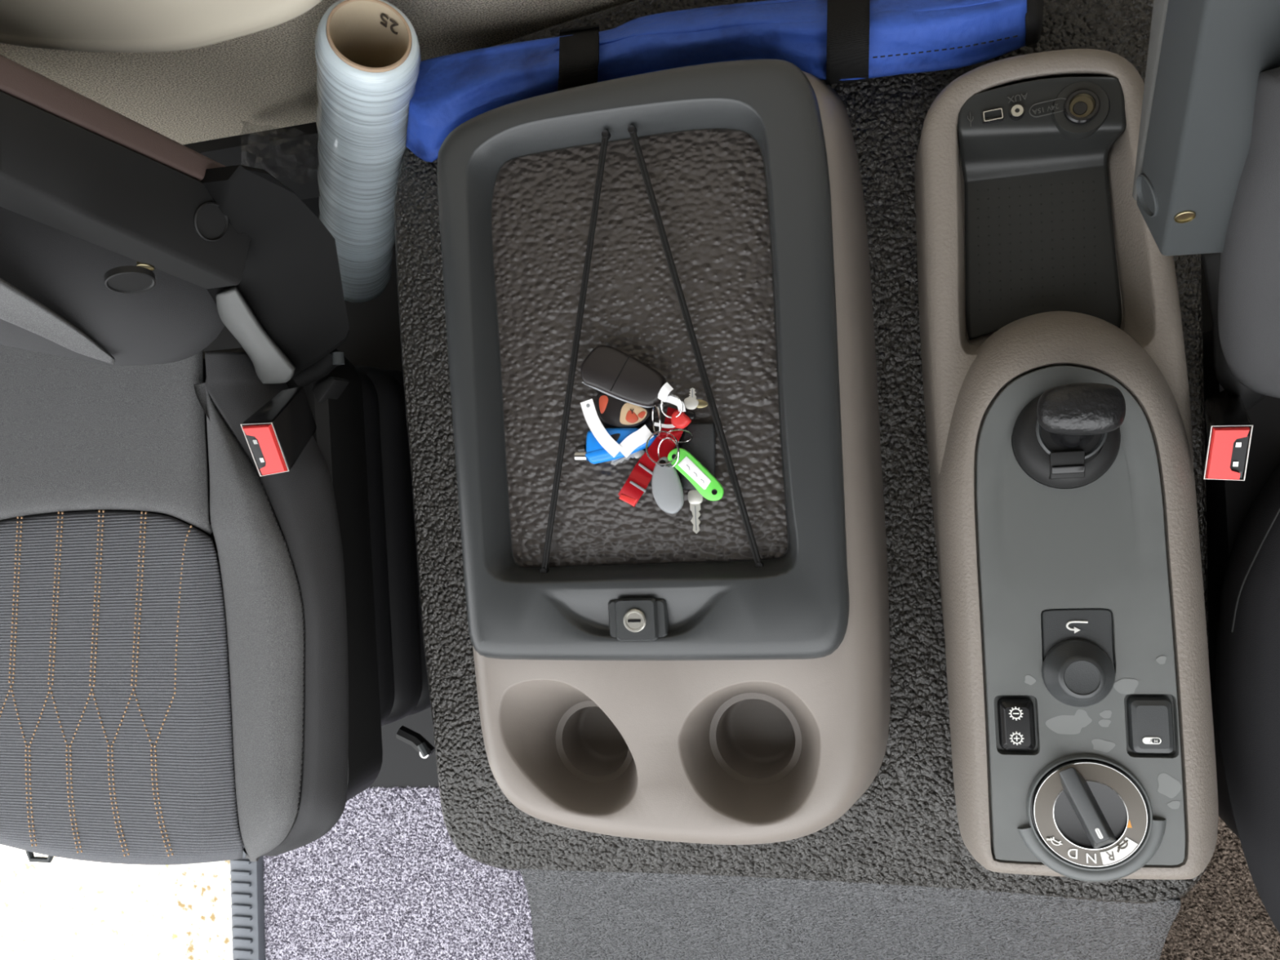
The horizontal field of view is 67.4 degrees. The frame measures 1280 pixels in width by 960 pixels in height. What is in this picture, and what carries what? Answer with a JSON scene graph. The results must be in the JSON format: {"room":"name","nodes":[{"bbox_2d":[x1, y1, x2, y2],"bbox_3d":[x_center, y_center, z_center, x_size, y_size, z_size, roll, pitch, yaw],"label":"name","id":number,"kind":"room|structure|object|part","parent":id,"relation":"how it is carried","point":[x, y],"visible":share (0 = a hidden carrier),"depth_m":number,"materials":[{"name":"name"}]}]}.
{"room":"truck cab interior","nodes":[
{"label":"truck cab interior","id":0,"kind":"room"},
{"bbox_2d":[0,0,635,144],"bbox_3d":[-0.321,-0.489,0.451,3.000,2.020,0.227,-3,90,15],"label":"wall","id":1,"kind":"structure","parent":0,"point":[186,72],"depth_m":1.05,"materials":[{"name":"beige plastic"}]},
{"bbox_3d":[-0.578,-0.432,0.744,0.597,0.357,0.116,1,91,15],"label":"moulded panel","id":2,"kind":"part","parent":1,"relation":"part of","materials":[{"name":"beige plastic"}]},
{"bbox_2d":[182,122,319,199],"bbox_3d":[-0.862,-0.445,1.518,1.400,0.240,0.015,-3,90,15],"label":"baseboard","id":3,"kind":"structure","parent":1,"relation":"attached to","point":[289,154],"depth_m":1.34,"materials":[{"name":"black plastic"}]},
{"bbox_2d":[203,197,1212,788],"bbox_3d":[0.001,0.441,1.456,3.000,0.060,2.120,-3,90,15],"label":"floor","id":4,"kind":"structure","parent":0,"point":[373,340],"depth_m":1.53,"materials":[{"name":"black carpet"}]},
{"bbox_2d":[0,844,265,959],"bbox_3d":[-1.075,0.811,1.704,0.957,0.024,0.549,-3,90,15],"label":"floor mat","id":5,"kind":"object","parent":4,"relation":"on","point":[61,908],"visible":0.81,"depth_m":1.65,"materials":[{"name":"white rubber"}]},
{"bbox_2d":[0,54,435,865],"bbox_3d":[-0.656,0.092,1.003,0.838,1.135,0.798,-3,90,15],"label":"seat","id":6,"kind":"object","parent":4,"relation":"on","point":[211,622],"visible":0.98,"depth_m":0.99,"materials":[{"name":"grey fabric"}]},
{"bbox_3d":[-0.676,-0.063,1.061,0.459,0.026,0.269,-3,90,15],"label":"cushion panel","id":7,"kind":"part","parent":6,"relation":"part of","materials":[{"name":"grey fabric"}]},
{"bbox_3d":[-0.783,-0.197,0.784,0.629,0.655,0.194,-3,90,15],"label":"backrest","id":8,"kind":"part","parent":6,"relation":"part of","materials":[{"name":"grey plastic"}]},
{"bbox_3d":[-0.718,0.248,1.124,0.640,0.128,0.413,-3,90,15],"label":"cushion panel","id":9,"kind":"part","parent":6,"relation":"part of","materials":[{"name":"fabric"}]},
{"bbox_3d":[-0.464,-0.235,0.692,0.158,0.387,0.088,32,99,12],"label":"armrest","id":10,"kind":"part","parent":6,"relation":"part of","materials":[{"name":"black plastic"}]},
{"bbox_3d":[-0.379,-0.149,0.714,0.034,0.034,0.010,-18,86,15],"label":"backrest knob","id":11,"kind":"part","parent":6,"relation":"part of","materials":[{"name":"black plastic"}]},
{"bbox_3d":[-0.377,0.138,1.031,0.153,0.132,0.583,-3,90,15],"label":"cushion panel","id":12,"kind":"part","parent":6,"relation":"part of","materials":[{"name":"grey fabric"}]},
{"bbox_3d":[-0.311,0.362,1.331,0.057,0.020,0.024,31,98,13],"label":"slide rail","id":13,"kind":"part","parent":6,"relation":"part of","materials":[{"name":"black plastic"}]},
{"bbox_2d":[262,785,536,959],"bbox_3d":[-0.408,0.718,1.536,0.605,0.004,0.475,-3,90,15],"label":"floor mat","id":14,"kind":"object","parent":4,"relation":"on","point":[388,880],"visible":0.69,"depth_m":1.53,"materials":[{"name":"grey carpet"}]},
{"bbox_2d":[394,0,1208,959],"bbox_3d":[0.184,0.175,1.147,0.835,0.433,1.359,-3,90,15],"label":"tunnel","id":15,"kind":"object","parent":4,"relation":"on","point":[895,877],"visible":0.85,"depth_m":0.94,"materials":[{"name":"grey carpet"}]},
{"bbox_2d":[315,0,421,302],"bbox_3d":[-0.329,-0.354,1.133,0.371,0.475,0.098,-25,84,14],"label":"roll","id":16,"kind":"object","parent":15,"relation":"on","point":[368,55],"visible":0.89,"depth_m":0.97,"materials":[{"name":"white"}]},
{"bbox_2d":[437,58,890,844],"bbox_3d":[0.000,-0.021,0.885,0.437,0.163,0.751,-3,90,15],"label":"console","id":17,"kind":"object","parent":15,"relation":"on","point":[640,674],"visible":1,"depth_m":0.83,"materials":[{"name":"grey plastic"}]},
{"bbox_3d":[-0.057,-0.108,0.840,0.006,0.007,0.384,9,93,15],"label":"elastic cord","id":18,"kind":"part","parent":17,"relation":"part of","materials":[{"name":"black fabric"}]},
{"bbox_3d":[-0.005,-0.095,0.826,0.347,0.029,0.501,-3,90,15],"label":"tray lid","id":19,"kind":"part","parent":17,"relation":"part of","materials":[{"name":"grey plastic"}]},
{"bbox_2d":[574,345,724,533],"bbox_3d":[0.005,-0.035,0.818,0.161,0.034,0.114,29,98,13],"label":"bunch","id":20,"kind":"object","parent":17,"relation":"on","point":[628,387],"visible":1,"depth_m":0.82,"materials":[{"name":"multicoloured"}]},
{"bbox_2d":[610,433,620,441],"bbox_3d":[-0.023,-0.036,0.831,0.014,0.002,0.007,-29,84,14],"label":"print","id":21,"kind":"object","parent":20,"relation":"on","point":[614,437],"depth_m":0.83,"materials":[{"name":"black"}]},
{"bbox_3d":[-0.013,-0.020,0.836,0.029,0.002,0.008,-26,84,14],"label":"key blade","id":22,"kind":"part","parent":20,"relation":"part of","materials":[{"name":"silver metal"}]},
{"bbox_3d":[0.044,-0.072,0.807,0.006,0.002,0.010,0,91,15],"label":"key blade","id":23,"kind":"part","parent":20,"relation":"part of","materials":[{"name":"silver metal"}]},
{"bbox_3d":[0.048,0.031,0.823,0.009,0.002,0.030,-3,90,15],"label":"key blade","id":24,"kind":"part","parent":20,"relation":"part of","materials":[{"name":"silver metal"}]},
{"bbox_3d":[0.046,-0.114,0.812,0.006,0.007,0.387,-17,87,15],"label":"elastic cord","id":25,"kind":"part","parent":17,"relation":"part of","materials":[{"name":"black fabric"}]},
{"bbox_2d":[405,0,1043,162],"bbox_3d":[0.044,-0.402,0.901,0.632,0.091,0.120,-3,90,15],"label":"bag","id":26,"kind":"object","parent":15,"relation":"on","point":[831,41],"visible":0.94,"depth_m":0.88,"materials":[{"name":"blue fabric"}]},
{"bbox_2d":[914,48,1218,882],"bbox_3d":[0.342,-0.018,0.773,0.214,0.202,0.681,-3,90,15],"label":"console","id":27,"kind":"object","parent":15,"relation":"on","point":[1056,391],"visible":0.99,"depth_m":0.75,"materials":[{"name":"grey plastic"}]},
{"bbox_2d":[996,697,1035,750],"bbox_3d":[0.295,0.192,0.750,0.026,0.012,0.040,-3,90,15],"label":"rocker switch","id":28,"kind":"object","parent":27,"relation":"attached to","point":[1015,716],"depth_m":0.75,"materials":[{"name":"black plastic"}]},
{"bbox_2d":[1024,675,1035,684],"bbox_3d":[0.304,0.156,0.748,0.008,0.001,0.008,-3,90,15],"label":"stain","id":29,"kind":"object","parent":27,"relation":"on","point":[1029,680],"depth_m":0.75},
{"bbox_2d":[957,75,1126,340],"bbox_3d":[0.335,-0.225,0.800,0.128,0.054,0.202,-3,90,15],"label":"tray","id":30,"kind":"object","parent":27,"relation":"on","point":[1042,163],"depth_m":0.81,"materials":[{"name":"black plastic"}]},
{"bbox_2d":[1045,715,1082,734],"bbox_3d":[0.329,0.189,0.741,0.030,0.001,0.015,-3,90,15],"label":"stain","id":31,"kind":"object","parent":27,"relation":"on","point":[1062,724],"depth_m":0.74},
{"bbox_2d":[1041,608,1115,706],"bbox_3d":[0.335,0.137,0.732,0.053,0.024,0.074,-3,90,15],"label":"switch plate","id":32,"kind":"object","parent":27,"relation":"attached to","point":[1078,644],"depth_m":0.73,"materials":[{"name":"grey plastic"}]},
{"bbox_3d":[0.336,0.104,0.745,0.137,0.013,0.386,-3,90,15],"label":"control panel","id":33,"kind":"part","parent":27,"relation":"part of","materials":[{"name":"grey plastic"}]},
{"bbox_2d":[1072,709,1092,727],"bbox_3d":[0.340,0.183,0.738,0.014,0.001,0.014,-3,90,15],"label":"stain","id":34,"kind":"object","parent":27,"relation":"on","point":[1081,718],"depth_m":0.74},
{"bbox_3d":[0.337,0.247,0.725,0.018,0.018,0.069,-27,84,14],"label":"selector handle","id":35,"kind":"part","parent":27,"relation":"part of","materials":[{"name":"grey plastic"}]},
{"bbox_2d":[1091,738,1115,752],"bbox_3d":[0.355,0.203,0.735,0.017,0.001,0.011,-3,90,15],"label":"stain","id":36,"kind":"object","parent":27,"relation":"on","point":[1100,744],"depth_m":0.73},
{"bbox_2d":[1098,719,1111,727],"bbox_3d":[0.355,0.186,0.734,0.009,0.001,0.006,-3,90,15],"label":"stain","id":37,"kind":"object","parent":27,"relation":"on","point":[1104,722],"depth_m":0.73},
{"bbox_2d":[1099,710,1111,718],"bbox_3d":[0.356,0.179,0.734,0.009,0.001,0.006,-3,90,15],"label":"stain","id":38,"kind":"object","parent":27,"relation":"on","point":[1106,713],"depth_m":0.73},
{"bbox_2d":[1113,678,1137,694],"bbox_3d":[0.369,0.157,0.730,0.018,0.001,0.012,-3,90,15],"label":"stain","id":39,"kind":"object","parent":27,"relation":"on","point":[1125,686],"depth_m":0.73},
{"bbox_2d":[1126,696,1174,753],"bbox_3d":[0.387,0.186,0.727,0.030,0.010,0.043,-3,90,15],"label":"switch","id":40,"kind":"object","parent":27,"relation":"attached to","point":[1150,720],"depth_m":0.72,"materials":[{"name":"grey plastic"}]},
{"bbox_2d":[1155,656,1166,664],"bbox_3d":[0.393,0.136,0.723,0.007,0.001,0.006,-3,90,15],"label":"stain","id":41,"kind":"object","parent":27,"relation":"on","point":[1161,660],"depth_m":0.72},
{"bbox_2d":[1157,773,1181,798],"bbox_3d":[0.399,0.230,0.723,0.016,0.001,0.019,-3,90,15],"label":"stain","id":42,"kind":"object","parent":27,"relation":"on","point":[1169,786],"depth_m":0.72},
{"bbox_2d":[1167,800,1179,808],"bbox_3d":[0.402,0.244,0.723,0.009,0.001,0.006,-3,90,15],"label":"stain","id":43,"kind":"object","parent":27,"relation":"on","point":[1174,804],"depth_m":0.72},
{"bbox_2d":[1217,816,1229,832],"bbox_3d":[0.939,0.649,1.141,0.750,0.070,1.000,-3,90,15],"label":"floor riser","id":44,"kind":"structure","parent":4,"relation":"on","point":[1221,824],"depth_m":1.16,"materials":[{"name":"brown carpet"}]},
{"bbox_2d":[1132,0,1279,933],"bbox_3d":[0.689,-0.036,0.666,0.592,0.954,0.852,-16,87,15],"label":"seat","id":45,"kind":"object","parent":44,"relation":"on","point":[1206,178],"visible":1,"depth_m":0.66,"materials":[{"name":"black fabric"}]},
{"bbox_3d":[0.299,-0.245,0.483,0.056,0.404,0.212,-19,86,14],"label":"armrest","id":46,"kind":"part","parent":45,"relation":"part of","materials":[{"name":"grey plastic"}]},
{"bbox_3d":[0.805,0.085,0.945,0.505,0.359,0.500,-3,90,15],"label":"seat","id":47,"kind":"part","parent":45,"relation":"part of","materials":[{"name":"black fabric"}]},
{"bbox_2d":[1214,463,1279,933],"bbox_3d":[0.551,0.206,0.824,0.120,0.210,0.470,0,91,15],"label":"cushion","id":48,"kind":"object","parent":45,"relation":"on","point":[1247,512],"depth_m":0.77,"materials":[{"name":"black fabric"}]},
{"bbox_3d":[0.418,-0.132,0.580,0.081,0.347,0.223,-34,82,13],"label":"backrest","id":49,"kind":"part","parent":45,"relation":"part of","materials":[{"name":"grey fabric"}]},
{"bbox_2d":[1159,826,1279,959],"bbox_3d":[0.712,0.547,1.160,0.269,0.006,0.333,-3,90,15],"label":"floor mat","id":50,"kind":"object","parent":44,"relation":"on","point":[1224,916],"visible":0.47,"depth_m":1.16,"materials":[{"name":"brown carpet"}]}
]}

